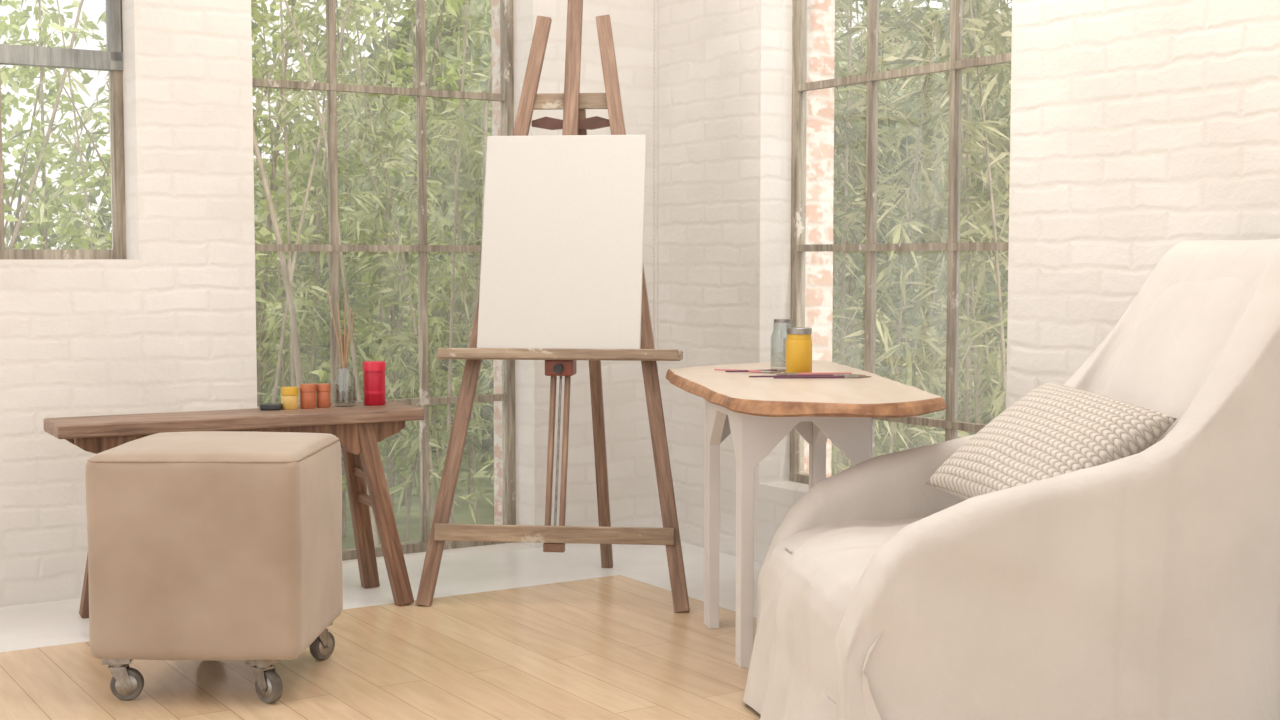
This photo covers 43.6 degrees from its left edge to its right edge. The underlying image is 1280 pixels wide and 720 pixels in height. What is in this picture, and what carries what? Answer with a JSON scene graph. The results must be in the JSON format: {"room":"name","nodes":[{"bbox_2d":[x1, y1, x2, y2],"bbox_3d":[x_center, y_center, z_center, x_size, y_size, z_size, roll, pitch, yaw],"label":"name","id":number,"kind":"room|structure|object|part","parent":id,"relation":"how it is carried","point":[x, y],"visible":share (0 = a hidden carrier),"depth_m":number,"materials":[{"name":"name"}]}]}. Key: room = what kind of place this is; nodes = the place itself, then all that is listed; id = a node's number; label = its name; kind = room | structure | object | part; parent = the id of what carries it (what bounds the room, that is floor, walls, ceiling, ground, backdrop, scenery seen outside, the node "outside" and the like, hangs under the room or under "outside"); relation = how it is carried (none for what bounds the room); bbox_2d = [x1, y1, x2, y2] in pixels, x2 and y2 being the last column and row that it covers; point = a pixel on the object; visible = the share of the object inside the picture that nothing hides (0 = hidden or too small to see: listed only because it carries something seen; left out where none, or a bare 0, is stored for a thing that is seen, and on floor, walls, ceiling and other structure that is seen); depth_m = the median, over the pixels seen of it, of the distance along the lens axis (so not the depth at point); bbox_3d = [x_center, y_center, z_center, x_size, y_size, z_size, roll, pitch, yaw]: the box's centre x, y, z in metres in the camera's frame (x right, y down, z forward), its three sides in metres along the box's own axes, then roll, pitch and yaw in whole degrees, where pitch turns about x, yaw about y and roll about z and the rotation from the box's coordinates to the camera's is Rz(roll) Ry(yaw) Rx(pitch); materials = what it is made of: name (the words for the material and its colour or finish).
{"room":"art studio","nodes":[
{"label":"art studio","id":0,"kind":"room"},
{"bbox_2d":[0,0,654,606],"bbox_3d":[-2.654,-0.673,5.046,6.918,3.600,0.350,-2,4,-32],"label":"wall","id":1,"kind":"structure","parent":0,"point":[170,325],"depth_m":5.55,"materials":[{"name":"brick"}]},
{"bbox_2d":[0,0,126,258],"bbox_3d":[-2.297,-1.258,5.238,1.167,1.855,0.057,-2,4,-32],"label":"window","id":2,"kind":"structure","parent":1,"relation":"in","point":[111,60],"depth_m":5.52,"materials":[{"name":"brown wood"}]},
{"bbox_2d":[252,0,515,560],"bbox_3d":[-0.990,-0.741,6.113,1.126,3.000,0.045,-2,4,-32],"label":"window","id":3,"kind":"structure","parent":1,"relation":"in","point":[506,97],"depth_m":6.21,"materials":[{"name":"brown wood"}]},
{"bbox_2d":[0,542,762,719],"bbox_3d":[-0.961,1.163,0.308,8.568,0.060,9.641,-2,4,-32],"label":"floor","id":4,"kind":"structure","parent":0,"point":[616,647],"depth_m":4.59,"materials":[{"name":"beige wood"}]},
{"bbox_2d":[86,431,342,702],"bbox_3d":[-1.139,0.540,4.359,0.564,0.668,0.566,0,4,1],"label":"ottoman","id":5,"kind":"object","parent":4,"relation":"on","point":[203,545],"visible":1,"depth_m":4.08,"materials":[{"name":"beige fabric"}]},
{"bbox_3d":[-1.359,0.776,4.163,0.070,0.019,0.060,-1,4,-8],"label":"plate","id":6,"kind":"part","parent":5,"relation":"part of","materials":[{"name":"metal"}]},
{"bbox_3d":[-0.979,0.777,4.154,0.070,0.019,0.060,3,5,36],"label":"plate","id":7,"kind":"part","parent":5,"relation":"part of","materials":[{"name":"metal"}]},
{"bbox_2d":[43,402,423,617],"bbox_3d":[-1.294,0.498,5.200,1.170,0.656,0.377,-2,4,-29],"label":"wooden bench","id":8,"kind":"object","parent":4,"relation":"on","point":[359,428],"visible":0.66,"depth_m":5.26,"materials":[{"name":"brown wood"}]},
{"bbox_3d":[-1.714,0.521,5.102,0.056,0.622,0.048,6,8,-31],"label":"leg","id":9,"kind":"part","parent":8,"relation":"part of","materials":[{"name":"brown wood"}]},
{"bbox_3d":[-1.597,0.534,4.894,0.056,0.622,0.048,6,-8,-29],"label":"leg","id":10,"kind":"part","parent":8,"relation":"part of","materials":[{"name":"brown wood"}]},
{"bbox_2d":[260,403,281,409],"bbox_3d":[-1.216,0.154,5.274,0.068,0.020,0.040,0,4,0],"label":"lid","id":11,"kind":"object","parent":8,"relation":"on","point":[265,406],"visible":1,"depth_m":5.25,"materials":[{"name":"plastic"}]},
{"bbox_2d":[281,387,297,409],"bbox_3d":[-1.161,0.126,5.303,0.057,0.072,0.057,0,4,0],"label":"paint pot","id":12,"kind":"object","parent":8,"relation":"on","point":[289,395],"visible":1,"depth_m":5.28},
{"bbox_3d":[-1.161,0.102,5.302,0.057,0.025,0.057,0,4,0],"label":"lid","id":13,"kind":"part","parent":12,"relation":"part of","materials":[{"name":"yellow paint"}]},
{"bbox_2d":[300,384,315,408],"bbox_3d":[-1.107,0.120,5.333,0.054,0.080,0.054,0,4,0],"label":"paint pot","id":14,"kind":"object","parent":8,"relation":"on","point":[307,391],"visible":1,"depth_m":5.31,"materials":[{"name":"ceramic"}]},
{"bbox_3d":[-1.107,0.092,5.332,0.054,0.024,0.054,0,4,0],"label":"lid","id":15,"kind":"part","parent":14,"relation":"part of","materials":[{"name":"plastic"}]},
{"bbox_2d":[316,383,330,407],"bbox_3d":[-1.062,0.119,5.365,0.049,0.078,0.049,0,4,0],"label":"paint pot","id":16,"kind":"object","parent":8,"relation":"on","point":[323,394],"visible":1,"depth_m":5.34,"materials":[{"name":"ceramic"}]},
{"bbox_3d":[-1.062,0.092,5.363,0.049,0.023,0.049,0,4,0],"label":"lid","id":17,"kind":"part","parent":16,"relation":"part of","materials":[{"name":"plastic"}]},
{"bbox_2d":[327,289,354,401],"bbox_3d":[-1.000,-0.041,5.396,0.084,0.394,0.072,3,5,44],"label":"paintbrushes","id":18,"kind":"object","parent":8,"relation":"on","point":[344,337],"visible":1,"depth_m":5.39,"materials":[{"name":"brown wood"}]},
{"bbox_3d":[-0.970,0.494,5.521,0.056,0.626,0.048,-13,18,-27],"label":"leg","id":19,"kind":"part","parent":8,"relation":"part of","materials":[{"name":"brown wood"}]},
{"bbox_2d":[363,361,385,405],"bbox_3d":[-0.905,0.079,5.451,0.078,0.148,0.078,0,4,0],"label":"jar","id":20,"kind":"object","parent":8,"relation":"on","point":[374,391],"visible":1,"depth_m":5.42,"materials":[{"name":"red plastic"}]},
{"bbox_3d":[-0.905,0.021,5.447,0.078,0.032,0.078,0,4,0],"label":"lid","id":21,"kind":"part","parent":20,"relation":"part of","materials":[{"name":"red plastic"}]},
{"bbox_3d":[-0.852,0.508,5.313,0.056,0.626,0.048,-14,2,-30],"label":"leg","id":22,"kind":"part","parent":8,"relation":"part of","materials":[{"name":"brown wood"}]},
{"bbox_2d":[416,0,689,612],"bbox_3d":[-0.251,-0.476,5.528,0.908,2.559,0.745,0,4,6],"label":"easel","id":23,"kind":"object","parent":4,"relation":"on","point":[574,104],"visible":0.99,"depth_m":5.36,"materials":[{"name":"brown wood"}]},
{"bbox_3d":[-0.528,-0.200,5.486,0.050,2.096,0.028,9,-10,8],"label":"leg","id":24,"kind":"part","parent":23,"relation":"part of","materials":[{"name":"brown wood"}]},
{"bbox_3d":[-0.299,0.315,5.356,0.017,0.632,0.030,0,-11,6],"label":"mast rail","id":25,"kind":"part","parent":23,"relation":"part of","materials":[{"name":"brown wood"}]},
{"bbox_3d":[-0.273,0.029,5.356,0.032,0.032,0.025,0,4,6],"label":"clamp knob","id":26,"kind":"part","parent":23,"relation":"part of","materials":[{"name":"black plastic"}]},
{"bbox_2d":[436,348,682,375],"bbox_3d":[-0.270,0.006,5.378,0.829,0.094,0.197,0,4,0],"label":"tray","id":27,"kind":"object","parent":23,"relation":"on","point":[558,362],"depth_m":5.34,"materials":[{"name":"brown wood"}]},
{"bbox_2d":[477,135,646,348],"bbox_3d":[-0.264,-0.403,5.451,0.554,0.732,0.223,0,4,6],"label":"canvas","id":28,"kind":"object","parent":23,"relation":"on","point":[563,232],"visible":0.86,"depth_m":5.43},
{"bbox_3d":[-0.252,0.315,5.351,0.017,0.632,0.030,0,-11,6],"label":"mast rail","id":29,"kind":"part","parent":23,"relation":"part of","materials":[{"name":"brown wood"}]},
{"bbox_3d":[-0.169,-0.079,5.792,0.042,1.737,0.024,-2,11,7],"label":"leg","id":30,"kind":"part","parent":23,"relation":"part of","materials":[{"name":"brown wood"}]},
{"bbox_3d":[0.003,-0.196,5.428,0.050,2.098,0.028,-8,-12,4],"label":"leg","id":31,"kind":"part","parent":23,"relation":"part of","materials":[{"name":"brown wood"}]},
{"bbox_2d":[666,360,946,667],"bbox_3d":[0.439,0.448,4.884,0.663,0.785,1.751,0,4,-4],"label":"table","id":32,"kind":"object","parent":4,"relation":"on","point":[758,413],"visible":0.85,"depth_m":4.49,"materials":[{"name":"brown wood"}]},
{"bbox_3d":[0.259,0.474,4.745,0.034,0.749,0.486,-1,4,-8],"label":"leg frame","id":33,"kind":"part","parent":32,"relation":"part of","materials":[{"name":"white paint"}]},
{"bbox_2d":[714,369,780,373],"bbox_3d":[0.340,0.035,5.082,0.244,0.010,0.010,3,4,35],"label":"brush","id":34,"kind":"object","parent":32,"relation":"on","point":[751,371],"visible":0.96,"depth_m":5.06,"materials":[{"name":"wood"}]},
{"bbox_3d":[0.312,0.034,5.102,0.176,0.009,0.009,3,4,35],"label":"handle","id":35,"kind":"part","parent":34,"relation":"part of","materials":[{"name":"pink paint"}]},
{"bbox_2d":[725,369,785,371],"bbox_3d":[0.385,0.035,5.088,0.235,0.010,0.010,-1,4,-12],"label":"brush","id":36,"kind":"object","parent":32,"relation":"on","point":[777,370],"visible":0.46,"depth_m":5.09,"materials":[{"name":"wood"}]},
{"bbox_3d":[0.388,0.456,5.029,0.373,0.749,0.034,0,4,-7],"label":"leg frame","id":37,"kind":"part","parent":32,"relation":"part of","materials":[{"name":"white paint"}]},
{"bbox_2d":[774,319,791,322],"bbox_3d":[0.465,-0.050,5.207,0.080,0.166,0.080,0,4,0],"label":"lid","id":38,"kind":"object","parent":32,"relation":"on","point":[775,320],"visible":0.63,"depth_m":5.18,"materials":[{"name":"metal"}]},
{"bbox_2d":[786,327,811,372],"bbox_3d":[0.497,-0.027,4.998,0.082,0.147,0.082,0,4,0],"label":"paint jar","id":39,"kind":"object","parent":32,"relation":"on","point":[799,341],"visible":0.91,"depth_m":4.96,"materials":[{"name":"glass"}]},
{"bbox_3d":[0.497,-0.074,4.995,0.076,0.015,0.076,0,4,0],"label":"lid","id":40,"kind":"part","parent":39,"relation":"part of","materials":[{"name":"yellow paint"}]},
{"bbox_3d":[0.464,0.489,4.510,0.373,0.749,0.034,0,4,-7],"label":"leg frame","id":41,"kind":"part","parent":32,"relation":"part of","materials":[{"name":"white paint"}]},
{"bbox_2d":[749,374,865,376],"bbox_3d":[0.510,0.049,4.868,0.364,0.010,0.010,-1,4,-8],"label":"brush","id":42,"kind":"object","parent":32,"relation":"on","point":[820,374],"visible":0.65,"depth_m":4.86,"materials":[{"name":"wood"}]},
{"bbox_2d":[776,372,851,374],"bbox_3d":[0.540,0.043,4.963,0.247,0.010,0.010,-1,4,-14],"label":"brush","id":43,"kind":"object","parent":32,"relation":"on","point":[814,373],"visible":0.74,"depth_m":4.96,"materials":[{"name":"wood"}]},
{"bbox_2d":[773,375,870,378],"bbox_3d":[0.550,0.052,4.818,0.304,0.010,0.010,-1,4,-9],"label":"brush","id":44,"kind":"object","parent":32,"relation":"on","point":[843,376],"visible":1,"depth_m":4.82,"materials":[{"name":"wood"}]},
{"bbox_3d":[0.593,0.471,4.790,0.034,0.749,0.486,-1,4,-8],"label":"leg frame","id":45,"kind":"part","parent":32,"relation":"part of","materials":[{"name":"white paint"}]},
{"bbox_2d":[743,239,1279,719],"bbox_3d":[0.917,0.297,3.922,1.263,1.184,0.898,-1,4,-10],"label":"armchair","id":46,"kind":"object","parent":4,"relation":"on","point":[1144,585],"visible":0.94,"depth_m":3.58,"materials":[{"name":"fabric"}]},
{"bbox_3d":[0.722,0.656,3.912,0.865,0.469,0.894,-1,4,-10],"label":"seat","id":47,"kind":"part","parent":46,"relation":"part of","materials":[{"name":"fabric"}]},
{"bbox_2d":[926,382,1176,499],"bbox_3d":[0.989,0.225,3.895,0.366,0.307,0.494,-2,4,-23],"label":"knit cushion","id":48,"kind":"object","parent":46,"relation":"on","point":[1055,429],"visible":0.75,"depth_m":3.81,"materials":[{"name":"beige fabric"}]},
{"bbox_2d":[655,0,1279,562],"bbox_3d":[2.090,-0.737,3.704,0.350,3.300,7.000,-2,4,-32],"label":"wall","id":49,"kind":"structure","parent":0,"point":[1140,129],"depth_m":4.85,"materials":[{"name":"brick"}]},
{"bbox_2d":[789,0,1010,483],"bbox_3d":[0.931,-0.852,5.505,0.046,2.700,1.270,-2,4,-32],"label":"window","id":50,"kind":"structure","parent":49,"relation":"in","point":[800,86],"depth_m":5.66,"materials":[{"name":"brown wood"}]},
{"label":"outside","id":51,"kind":"structure","parent":0,"visible":0},
{"bbox_2d":[342,449,847,548],"bbox_3d":[0.000,0.629,15.672,28.000,0.050,16.000,0,4,0],"label":"ground","id":52,"kind":"structure","parent":51,"point":[462,514],"depth_m":10.28,"materials":[{"name":"green plant"}]},
{"bbox_2d":[0,0,1011,545],"bbox_3d":[0.009,-1.155,10.290,22.026,4.480,8.581,0,4,0],"label":"foliage","id":53,"kind":"object","parent":52,"relation":"on","point":[377,133],"visible":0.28,"depth_m":8.58,"materials":[{"name":"green plant"}]}
]}

